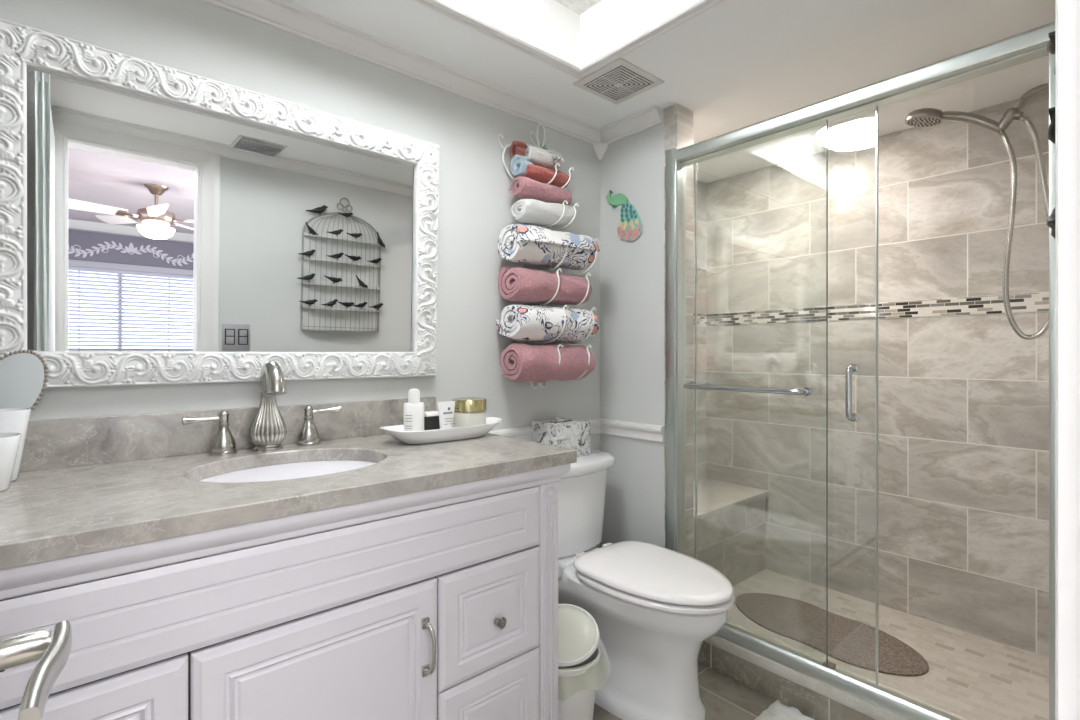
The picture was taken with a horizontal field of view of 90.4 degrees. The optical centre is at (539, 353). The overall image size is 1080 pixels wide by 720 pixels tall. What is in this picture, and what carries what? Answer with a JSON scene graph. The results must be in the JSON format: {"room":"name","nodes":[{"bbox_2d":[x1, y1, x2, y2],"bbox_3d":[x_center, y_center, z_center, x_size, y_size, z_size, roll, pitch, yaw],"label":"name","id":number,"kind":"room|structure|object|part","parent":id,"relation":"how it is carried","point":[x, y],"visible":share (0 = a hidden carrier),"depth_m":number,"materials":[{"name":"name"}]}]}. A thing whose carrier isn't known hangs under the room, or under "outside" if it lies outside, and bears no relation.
{"room":"bathroom","nodes":[
{"label":"bathroom","id":0,"kind":"room"},
{"bbox_2d":[0,620,71,719],"bbox_3d":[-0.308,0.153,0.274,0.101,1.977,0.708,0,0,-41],"label":"door handle","id":1,"kind":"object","parent":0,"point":[29,647],"depth_m":0.49,"materials":[{"name":"brushed nickel"}]},
{"bbox_3d":[-0.492,0.278,0.500,0.053,0.062,0.062,0,0,-41],"label":"handle","id":2,"kind":"part","parent":1,"relation":"part of","materials":[{"name":"silver metal"}]},
{"bbox_2d":[0,0,599,547],"bbox_3d":[-0.274,0.092,0.857,2.805,2.115,1.835,0,0,-41],"label":"wall","id":3,"kind":"structure","parent":0,"point":[197,37],"depth_m":1.75,"materials":[{"name":"paint"}]},
{"bbox_2d":[0,18,439,387],"bbox_3d":[-0.753,-0.311,1.451,1.080,0.773,0.060,0,0,-41],"label":"wall mirror","id":4,"kind":"object","parent":3,"relation":"attached to","point":[160,224],"visible":0.99,"depth_m":1.36,"materials":[{"name":"white paint"}]},
{"bbox_2d":[27,67,415,351],"bbox_3d":[-0.763,-0.311,1.462,0.928,0.621,0.004,0,2,-41],"label":"mirror glass","id":5,"kind":"object","parent":4,"relation":"attached to","point":[155,224],"depth_m":1.37,"materials":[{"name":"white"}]},
{"bbox_2d":[19,397,435,471],"bbox_3d":[-0.956,0.201,1.306,1.580,0.108,0.020,0,0,-41],"label":"backsplash","id":6,"kind":"structure","parent":3,"relation":"attached to","point":[68,442],"depth_m":1.32,"materials":[{"name":"beige stone"}]},
{"bbox_2d":[201,0,662,143],"bbox_3d":[-0.647,-0.940,1.366,2.705,0.051,0.337,0,0,-41],"label":"trim","id":7,"kind":"structure","parent":3,"relation":"attached to","point":[283,15],"depth_m":1.77,"materials":[{"name":"white paint"}]},
{"bbox_2d":[498,123,598,388],"bbox_3d":[0.041,-0.389,2.051,0.379,1.050,0.188,0,0,-41],"label":"towel rack","id":8,"kind":"object","parent":3,"relation":"attached to","point":[543,146],"visible":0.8,"depth_m":2.07,"materials":[{"name":"white metal"}]},
{"bbox_3d":[-0.011,-0.338,2.124,0.159,0.885,0.009,0,0,-41],"label":"frame","id":9,"kind":"part","parent":8,"relation":"part of","materials":[{"name":"white metal"}]},
{"bbox_2d":[516,164,569,188],"bbox_3d":[0.011,-0.690,2.071,0.221,0.074,0.096,0,0,-41],"label":"rolled hand towel","id":10,"kind":"object","parent":8,"relation":"on","point":[539,173],"visible":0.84,"depth_m":2.04,"materials":[{"name":"red fabric"}]},
{"bbox_2d":[524,144,563,169],"bbox_3d":[0.009,-0.758,2.077,0.180,0.068,0.079,0,0,-41],"label":"rolled washcloth","id":11,"kind":"object","parent":10,"relation":"on","point":[536,155],"visible":0.76,"depth_m":2.04,"materials":[{"name":"white fabric"}]},
{"bbox_2d":[553,155,560,164],"bbox_3d":[0.065,-0.743,2.060,0.040,0.037,0.019,0,0,-41],"label":"ribbon bow","id":12,"kind":"object","parent":11,"relation":"attached to","point":[556,158],"visible":0.99,"depth_m":2.06,"materials":[{"name":"fabric"}]},
{"bbox_2d":[511,199,577,225],"bbox_3d":[0.020,-0.536,2.053,0.265,0.097,0.110,0,0,-41],"label":"rolled hand towel","id":13,"kind":"object","parent":8,"relation":"on","point":[532,211],"visible":0.97,"depth_m":2.00,"materials":[{"name":"white fabric"}]},
{"bbox_2d":[509,176,571,204],"bbox_3d":[0.003,-0.614,2.055,0.249,0.076,0.114,0,0,-41],"label":"rolled hand towel","id":14,"kind":"object","parent":13,"relation":"on","point":[521,187],"visible":0.88,"depth_m":2.00,"materials":[{"name":"pink fabric"}]},
{"bbox_2d":[510,154,532,176],"bbox_3d":[-0.067,-0.702,2.009,0.066,0.080,0.079,0,0,-41],"label":"rolled washcloth","id":15,"kind":"object","parent":14,"relation":"on","point":[518,164],"visible":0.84,"depth_m":1.99,"materials":[{"name":"blue fabric"}]},
{"bbox_2d":[509,140,527,157],"bbox_3d":[-0.082,-0.759,2.011,0.050,0.070,0.058,0,0,-41],"label":"rolled washcloth","id":16,"kind":"object","parent":15,"relation":"on","point":[517,147],"visible":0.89,"depth_m":2.00,"materials":[{"name":"red fabric"}]},
{"bbox_2d":[498,267,591,304],"bbox_3d":[0.024,-0.253,2.036,0.368,0.138,0.174,0,0,-41],"label":"rolled towel","id":17,"kind":"object","parent":8,"relation":"on","point":[517,284],"visible":0.94,"depth_m":1.95,"materials":[{"name":"pink fabric"}]},
{"bbox_2d":[496,304,598,342],"bbox_3d":[0.034,-0.112,2.044,0.402,0.138,0.185,0,0,-41],"label":"rolled towel","id":18,"kind":"object","parent":8,"relation":"on","point":[518,322],"visible":0.98,"depth_m":1.95,"materials":[{"name":"fabric"}]},
{"bbox_2d":[500,343,595,382],"bbox_3d":[0.035,0.035,2.029,0.369,0.149,0.158,0,0,-41],"label":"rolled towel","id":19,"kind":"object","parent":8,"relation":"on","point":[520,362],"visible":0.98,"depth_m":1.95,"materials":[{"name":"pink fabric"}]},
{"bbox_2d":[498,224,599,269],"bbox_3d":[0.040,-0.399,2.035,0.396,0.140,0.178,0,0,-41],"label":"rolled towel","id":20,"kind":"object","parent":8,"relation":"on","point":[518,243],"visible":0.98,"depth_m":1.95,"materials":[{"name":"fabric"}]},
{"bbox_2d":[412,0,724,78],"bbox_3d":[-0.312,-0.965,0.923,1.929,0.024,0.851,0,0,-41],"label":"trim","id":21,"kind":"structure","parent":3,"relation":"attached to","point":[452,9],"depth_m":1.61,"materials":[{"name":"white paint"}]},
{"bbox_2d":[488,418,663,442],"bbox_3d":[0.104,0.320,2.010,0.725,0.067,0.343,0,0,-41],"label":"trim","id":22,"kind":"structure","parent":3,"relation":"attached to","point":[641,431],"depth_m":2.19,"materials":[{"name":"white paint"}]},
{"bbox_2d":[592,142,609,159],"bbox_3d":[0.264,-0.888,2.332,0.061,0.060,0.061,0,0,-41],"label":"trim","id":23,"kind":"structure","parent":3,"relation":"attached to","point":[600,148],"depth_m":2.35,"materials":[{"name":"white paint"}]},
{"bbox_2d":[705,641,876,719],"bbox_3d":[0.886,1.104,1.666,0.012,0.092,1.075,0,0,-41],"label":"trim","id":24,"kind":"structure","parent":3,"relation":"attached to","point":[705,641],"depth_m":1.74,"materials":[{"name":"tile"}]},
{"bbox_2d":[555,0,600,14],"bbox_3d":[-0.312,-1.155,0.923,1.873,0.030,0.795,0,0,-41],"label":"ceiling","id":25,"kind":"structure","parent":0,"point":[578,6],"depth_m":1.75,"materials":[{"name":"white paint"}]},
{"bbox_2d":[600,109,663,547],"bbox_3d":[0.400,0.092,2.304,0.107,2.115,0.405,0,0,-41],"label":"wall","id":26,"kind":"structure","parent":0,"point":[632,166],"depth_m":2.23,"materials":[{"name":"paint"}]},
{"bbox_2d":[606,190,642,241],"bbox_3d":[0.351,-0.588,2.265,0.010,0.240,0.198,0,0,-41],"label":"plaque","id":27,"kind":"object","parent":26,"relation":"attached to","point":[630,225],"visible":1,"depth_m":2.25,"materials":[{"name":"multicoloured ceramic"}]},
{"bbox_2d":[664,103,693,557],"bbox_3d":[0.551,0.092,2.127,0.111,2.115,0.060,0,0,-41],"label":"trim","id":28,"kind":"structure","parent":26,"relation":"attached to","point":[678,120],"depth_m":2.11,"materials":[{"name":"tile"}]},
{"bbox_2d":[284,0,1054,182],"bbox_3d":[0.109,-1.052,1.213,3.850,0.175,1.875,0,0,-41],"label":"ceiling","id":29,"kind":"structure","parent":0,"point":[735,64],"depth_m":1.74,"materials":[{"name":"paint"}]},
{"bbox_2d":[573,58,663,104],"bbox_3d":[0.279,-0.959,1.908,0.236,0.011,0.224,0,0,-41],"label":"ceiling vent","id":30,"kind":"object","parent":29,"relation":"in","point":[620,80],"visible":1,"depth_m":1.89,"materials":[{"name":"white plastic"}]},
{"bbox_2d":[584,66,653,100],"bbox_3d":[0.279,-0.956,1.908,0.174,0.004,0.174,0,0,-41],"label":"grille","id":31,"kind":"object","parent":30,"relation":"attached to","point":[616,83],"depth_m":1.89,"materials":[{"name":"white plastic"}]},
{"bbox_2d":[694,179,705,481],"bbox_3d":[0.593,0.092,2.804,0.838,2.115,0.100,0,0,-41],"label":"wall","id":32,"kind":"structure","parent":0,"point":[701,186],"depth_m":3.00,"materials":[{"name":"tile"}]},
{"bbox_2d":[593,662,810,719],"bbox_3d":[-0.197,1.175,0.844,2.705,0.050,1.715,0,0,-41],"label":"floor","id":33,"kind":"structure","parent":0,"point":[723,697],"depth_m":1.78,"materials":[{"name":"tile"}]},
{"bbox_2d":[0,460,570,719],"bbox_3d":[-0.717,0.719,1.110,1.605,0.862,0.622,0,0,-41],"label":"vanity cabinet","id":34,"kind":"object","parent":33,"relation":"on","point":[441,603],"visible":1,"depth_m":1.02,"materials":[{"name":"white paint"}]},
{"bbox_3d":[-0.752,0.755,0.732,0.458,0.520,0.022,0,0,-41],"label":"door","id":35,"kind":"part","parent":34,"relation":"part of","materials":[{"name":"white paint"}]},
{"bbox_3d":[-0.567,0.694,0.909,1.469,0.712,0.013,0,0,-41],"label":"frame","id":36,"kind":"part","parent":34,"relation":"part of","materials":[{"name":"white wood"}]},
{"bbox_3d":[-0.723,0.313,1.117,1.605,0.050,0.603,0,0,-41],"label":"cornice","id":37,"kind":"part","parent":34,"relation":"part of","materials":[{"name":"white paint"}]},
{"bbox_2d":[0,397,576,568],"bbox_3d":[-0.731,0.217,1.109,1.662,0.141,0.611,0,0,-41],"label":"countertop","id":38,"kind":"structure","parent":34,"relation":"on","point":[84,485],"depth_m":1.17,"materials":[{"name":"grey stone"}]},
{"bbox_2d":[0,408,30,491],"bbox_3d":[-1.055,0.184,1.023,0.118,0.142,0.184,0,0,-41],"label":"toothbrush holder","id":39,"kind":"object","parent":38,"relation":"on","point":[14,422],"visible":1,"depth_m":1.04,"materials":[{"name":"white ceramic"}]},
{"bbox_2d":[0,433,20,491],"bbox_3d":[-1.022,0.204,0.991,0.092,0.102,0.092,0,0,-41],"label":"cup","id":40,"kind":"object","parent":39,"relation":"on","point":[9,442],"depth_m":0.99,"materials":[{"name":"white ceramic"}]},
{"bbox_2d":[0,350,48,474],"bbox_3d":[-1.108,0.123,1.119,0.123,0.263,0.056,0,0,-41],"label":"mirror","id":41,"kind":"object","parent":38,"relation":"on","point":[23,373],"visible":0.73,"depth_m":1.14,"materials":[{"name":"silver metal"}]},
{"bbox_2d":[0,353,44,408],"bbox_3d":[-1.109,0.078,1.120,0.016,0.157,0.111,0,0,43],"label":"mirror glass","id":42,"kind":"object","parent":41,"relation":"on","point":[22,375],"depth_m":1.13,"materials":[{"name":"grey"}]},
{"bbox_2d":[182,360,341,455],"bbox_3d":[-0.709,0.137,1.414,0.387,0.237,0.140,0,0,-41],"label":"faucet","id":43,"kind":"object","parent":38,"relation":"on","point":[268,430],"visible":1,"depth_m":1.40,"materials":[{"name":"silver metal"}]},
{"bbox_2d":[182,410,236,455],"bbox_3d":[-0.829,0.200,1.349,0.120,0.111,0.062,0,0,-41],"label":"tap","id":44,"kind":"object","parent":43,"relation":"on","point":[223,443],"depth_m":1.35,"materials":[{"name":"silver metal"}]},
{"bbox_2d":[249,392,286,450],"bbox_3d":[-0.726,0.177,1.433,0.090,0.156,0.090,0,0,-41],"label":"faucet spout","id":45,"kind":"object","parent":43,"relation":"on","point":[268,429],"depth_m":1.41,"materials":[{"name":"silver metal"}]},
{"bbox_3d":[-0.699,0.064,1.405,0.049,0.091,0.114,0,0,-41],"label":"spout","id":46,"kind":"part","parent":43,"relation":"part of","materials":[{"name":"silver metal"}]},
{"bbox_2d":[297,405,341,445],"bbox_3d":[-0.627,0.200,1.524,0.120,0.111,0.062,0,0,-41],"label":"tap","id":47,"kind":"object","parent":43,"relation":"on","point":[308,435],"depth_m":1.49,"materials":[{"name":"silver metal"}]},
{"bbox_2d":[380,417,501,443],"bbox_3d":[-0.287,0.230,1.606,0.384,0.048,0.158,0,0,-41],"label":"tray","id":48,"kind":"object","parent":38,"relation":"on","point":[397,432],"visible":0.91,"depth_m":1.53,"materials":[{"name":"white ceramic"}]},
{"bbox_2d":[404,389,423,430],"bbox_3d":[-0.362,0.173,1.541,0.061,0.144,0.046,0,0,-41],"label":"lotion bottle","id":49,"kind":"object","parent":48,"relation":"in","point":[414,409],"visible":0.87,"depth_m":1.52,"materials":[{"name":"white plastic"}]},
{"bbox_2d":[424,411,439,429],"bbox_3d":[-0.328,0.210,1.608,0.054,0.070,0.045,0,0,-41],"label":"jar","id":50,"kind":"object","parent":48,"relation":"on","point":[431,418],"visible":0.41,"depth_m":1.59,"materials":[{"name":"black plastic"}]},
{"bbox_3d":[-0.328,0.180,1.608,0.054,0.012,0.045,0,0,-41],"label":"lid","id":51,"kind":"part","parent":50,"relation":"part of","materials":[{"name":"white plastic"}]},
{"bbox_2d":[437,401,454,428],"bbox_3d":[-0.275,0.193,1.577,0.048,0.104,0.036,0,0,-4],"label":"tube","id":52,"kind":"object","parent":48,"relation":"on","point":[445,409],"visible":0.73,"depth_m":1.57,"materials":[{"name":"white plastic"}]},
{"bbox_2d":[443,407,454,426],"bbox_3d":[-0.266,0.186,1.572,0.035,0.058,0.006,0,0,-41],"label":"print","id":53,"kind":"object","parent":52,"relation":"on","point":[448,412],"depth_m":1.57},
{"bbox_2d":[452,397,485,427],"bbox_3d":[-0.219,0.192,1.662,0.106,0.106,0.106,0,0,-41],"label":"jar","id":54,"kind":"object","parent":48,"relation":"in","point":[468,411],"visible":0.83,"depth_m":1.62,"materials":[{"name":"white glass"}]},
{"bbox_3d":[-0.219,0.159,1.662,0.106,0.039,0.106,0,0,-41],"label":"lid","id":55,"kind":"part","parent":54,"relation":"part of","materials":[{"name":"gold metal"}]},
{"bbox_3d":[-0.402,0.755,1.034,0.458,0.520,0.022,0,0,-41],"label":"door","id":56,"kind":"part","parent":34,"relation":"part of","materials":[{"name":"white paint"}]},
{"bbox_3d":[-0.236,0.629,1.139,0.017,0.124,0.037,0,0,-41],"label":"handle","id":57,"kind":"part","parent":34,"relation":"part of","materials":[{"name":"silver metal"}]},
{"bbox_3d":[-0.115,0.622,1.282,0.293,0.253,0.022,0,0,-41],"label":"drawer","id":58,"kind":"part","parent":34,"relation":"part of","materials":[{"name":"white paint"}]},
{"bbox_3d":[-0.115,0.883,1.282,0.293,0.263,0.022,0,0,-41],"label":"drawer","id":59,"kind":"part","parent":34,"relation":"part of","materials":[{"name":"white paint"}]},
{"bbox_3d":[-0.094,0.639,1.270,0.029,0.026,0.028,0,0,-41],"label":"knob","id":60,"kind":"part","parent":34,"relation":"part of","materials":[{"name":"silver metal"}]},
{"bbox_3d":[0.016,0.744,1.405,0.063,0.812,0.043,0,0,-41],"label":"corner post","id":61,"kind":"part","parent":34,"relation":"part of","materials":[{"name":"white paint"}]},
{"bbox_2d":[558,604,609,719],"bbox_3d":[0.086,0.969,1.601,0.258,0.362,0.233,0,0,-41],"label":"waste bin","id":62,"kind":"object","parent":33,"relation":"on","point":[583,668],"visible":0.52,"depth_m":1.53,"materials":[{"name":"white plastic"}]},
{"bbox_3d":[0.069,0.829,1.595,0.191,0.077,0.192,0,0,-41],"label":"swing lid","id":63,"kind":"part","parent":62,"relation":"part of","materials":[{"name":"white plastic"}]},
{"bbox_2d":[558,449,733,719],"bbox_3d":[0.289,0.776,1.854,0.442,0.748,0.790,0,0,-41],"label":"toilet","id":64,"kind":"object","parent":33,"relation":"on","point":[654,608],"visible":0.84,"depth_m":1.68,"materials":[{"name":"white ceramic"}]},
{"bbox_2d":[532,416,589,456],"bbox_3d":[0.084,0.325,2.112,0.190,0.154,0.138,0,0,-41],"label":"tissue box","id":65,"kind":"object","parent":64,"relation":"on","point":[570,433],"visible":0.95,"depth_m":2.06,"materials":[{"name":"grey cardboard"}]},
{"bbox_3d":[0.100,0.602,2.072,0.396,0.303,0.214,0,0,-41],"label":"tank","id":66,"kind":"part","parent":64,"relation":"part of","materials":[{"name":"white ceramic"}]},
{"bbox_3d":[0.107,0.426,2.064,0.442,0.048,0.235,0,0,-41],"label":"tank lid","id":67,"kind":"part","parent":64,"relation":"part of","materials":[{"name":"white ceramic"}]},
{"bbox_3d":[0.379,0.711,1.750,0.372,0.032,0.510,0,0,-41],"label":"seat lid","id":68,"kind":"part","parent":64,"relation":"part of","materials":[{"name":"white ceramic"}]},
{"bbox_3d":[0.381,0.738,1.747,0.376,0.022,0.508,0,0,-41],"label":"seat","id":69,"kind":"part","parent":64,"relation":"part of","materials":[{"name":"white plastic"}]},
{"bbox_2d":[754,700,814,719],"bbox_3d":[0.747,1.137,1.313,0.646,0.023,0.662,0,0,-41],"label":"bath mat","id":70,"kind":"object","parent":33,"relation":"on","point":[776,711],"visible":1,"depth_m":1.68,"materials":[{"name":"white fabric"}]},
{"bbox_2d":[698,641,874,719],"bbox_3d":[0.926,1.106,1.701,0.115,0.088,1.075,0,0,-41],"label":"curb","id":71,"kind":"object","parent":33,"relation":"on","point":[808,702],"visible":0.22,"depth_m":1.78,"materials":[{"name":"tile"}]},
{"bbox_2d":[704,620,968,719],"bbox_3d":[0.929,1.039,1.704,0.136,0.038,1.075,0,0,-41],"label":"trim","id":72,"kind":"structure","parent":71,"relation":"on","point":[860,705],"depth_m":1.70,"materials":[{"name":"stone"}]},
{"bbox_2d":[665,22,1054,719],"bbox_3d":[0.883,0.112,1.698,0.086,1.815,1.123,0,0,-41],"label":"shower door frame","id":73,"kind":"structure","parent":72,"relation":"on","point":[1029,45],"depth_m":1.69,"materials":[{"name":"metal"}]},
{"bbox_2d":[683,119,827,664],"bbox_3d":[0.708,0.126,1.867,0.068,1.723,0.528,0,0,-41],"label":"sliding shower door","id":74,"kind":"structure","parent":73,"relation":"attached to","point":[807,391],"depth_m":1.69,"materials":[{"name":"clear glass"}]},
{"bbox_2d":[695,106,877,685],"bbox_3d":[0.784,0.126,1.816,0.061,1.723,0.622,0,0,-41],"label":"sliding shower door","id":75,"kind":"structure","parent":73,"relation":"attached to","point":[852,368],"depth_m":1.60,"materials":[{"name":"clear glass"}]},
{"bbox_3d":[0.942,0.120,1.626,0.052,0.169,0.017,0,0,-41],"label":"pull handle","id":76,"kind":"part","parent":75,"relation":"part of","materials":[{"name":"silver metal"}]},
{"bbox_3d":[0.900,-0.759,1.678,0.086,0.047,1.070,0,0,-41],"label":"header rail","id":77,"kind":"part","parent":73,"relation":"part of","materials":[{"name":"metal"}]},
{"bbox_2d":[706,91,1048,656],"bbox_3d":[1.490,0.092,2.482,0.100,2.115,1.760,0,0,-41],"label":"wall","id":78,"kind":"structure","parent":0,"point":[963,400],"depth_m":2.33,"materials":[{"name":"tile"}]},
{"bbox_2d":[694,313,706,325],"bbox_3d":[1.128,-0.191,2.182,0.835,0.069,1.540,0,0,-41],"label":"trim","id":79,"kind":"structure","parent":78,"relation":"attached to","point":[701,318],"depth_m":3.00,"materials":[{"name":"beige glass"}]},
{"bbox_2d":[707,292,1048,325],"bbox_3d":[1.445,-0.191,2.456,0.003,0.069,1.540,0,0,-41],"label":"trim","id":80,"kind":"structure","parent":78,"relation":"attached to","point":[1030,302],"depth_m":2.33,"materials":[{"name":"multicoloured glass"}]},
{"bbox_2d":[726,569,1048,719],"bbox_3d":[1.129,1.157,2.183,0.838,0.085,1.540,0,0,-41],"label":"floor","id":81,"kind":"structure","parent":0,"point":[970,676],"depth_m":1.96,"materials":[{"name":"tile"}]},
{"bbox_2d":[694,497,765,585],"bbox_3d":[0.738,0.925,2.635,0.838,0.380,0.345,0,0,-41],"label":"bench base","id":82,"kind":"object","parent":81,"relation":"on","point":[732,542],"visible":0.29,"depth_m":2.59,"materials":[{"name":"tile"}]},
{"bbox_2d":[694,478,768,522],"bbox_3d":[0.745,0.720,2.626,0.836,0.030,0.363,0,0,-41],"label":"seat","id":83,"kind":"object","parent":82,"relation":"on","point":[714,497],"visible":0.49,"depth_m":2.66,"materials":[{"name":"stone"}]},
{"bbox_2d":[736,593,928,675],"bbox_3d":[1.134,1.109,2.168,0.360,0.012,0.730,0,0,-41],"label":"mat","id":84,"kind":"object","parent":81,"relation":"on","point":[852,642],"visible":0.99,"depth_m":2.11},
{"bbox_3d":[0.720,0.092,0.582,3.750,2.115,0.120,0,0,-41],"label":"wall","id":85,"kind":"structure","parent":0,"visible":0},
{"bbox_2d":[1047,31,1054,237],"bbox_3d":[0.845,-0.432,0.827,0.509,0.784,0.087,0,0,-41],"label":"shelf","id":86,"kind":"object","parent":85,"relation":"attached to","point":[1051,45],"visible":0.06,"depth_m":0.80,"materials":[{"name":"metal"}]},
{"bbox_2d":[1055,0,1079,719],"bbox_3d":[0.137,0.106,0.169,0.679,2.087,0.017,0,0,-41],"label":"trim","id":87,"kind":"structure","parent":85,"relation":"attached to","point":[1067,12],"depth_m":0.33,"materials":[{"name":"white paint"}]},
{"bbox_3d":[1.671,0.092,1.555,0.838,2.115,0.120,0,0,-41],"label":"wall","id":88,"kind":"structure","parent":0,"visible":0},
{"bbox_2d":[905,83,1048,339],"bbox_3d":[1.460,-0.449,1.752,0.114,0.813,0.455,0,0,-41],"label":"shower","id":89,"kind":"object","parent":88,"relation":"attached to","point":[923,117],"visible":0.84,"depth_m":1.70,"materials":[{"name":"silver metal"}]},
{"bbox_3d":[1.425,-0.772,1.792,0.033,0.125,0.194,0,0,-41],"label":"handle","id":90,"kind":"part","parent":89,"relation":"part of","materials":[{"name":"silver metal"}]},
{"bbox_3d":[1.557,-0.805,1.640,0.060,0.060,0.158,0,0,-41],"label":"shower arm","id":91,"kind":"part","parent":89,"relation":"part of","materials":[{"name":"silver metal"}]}
]}

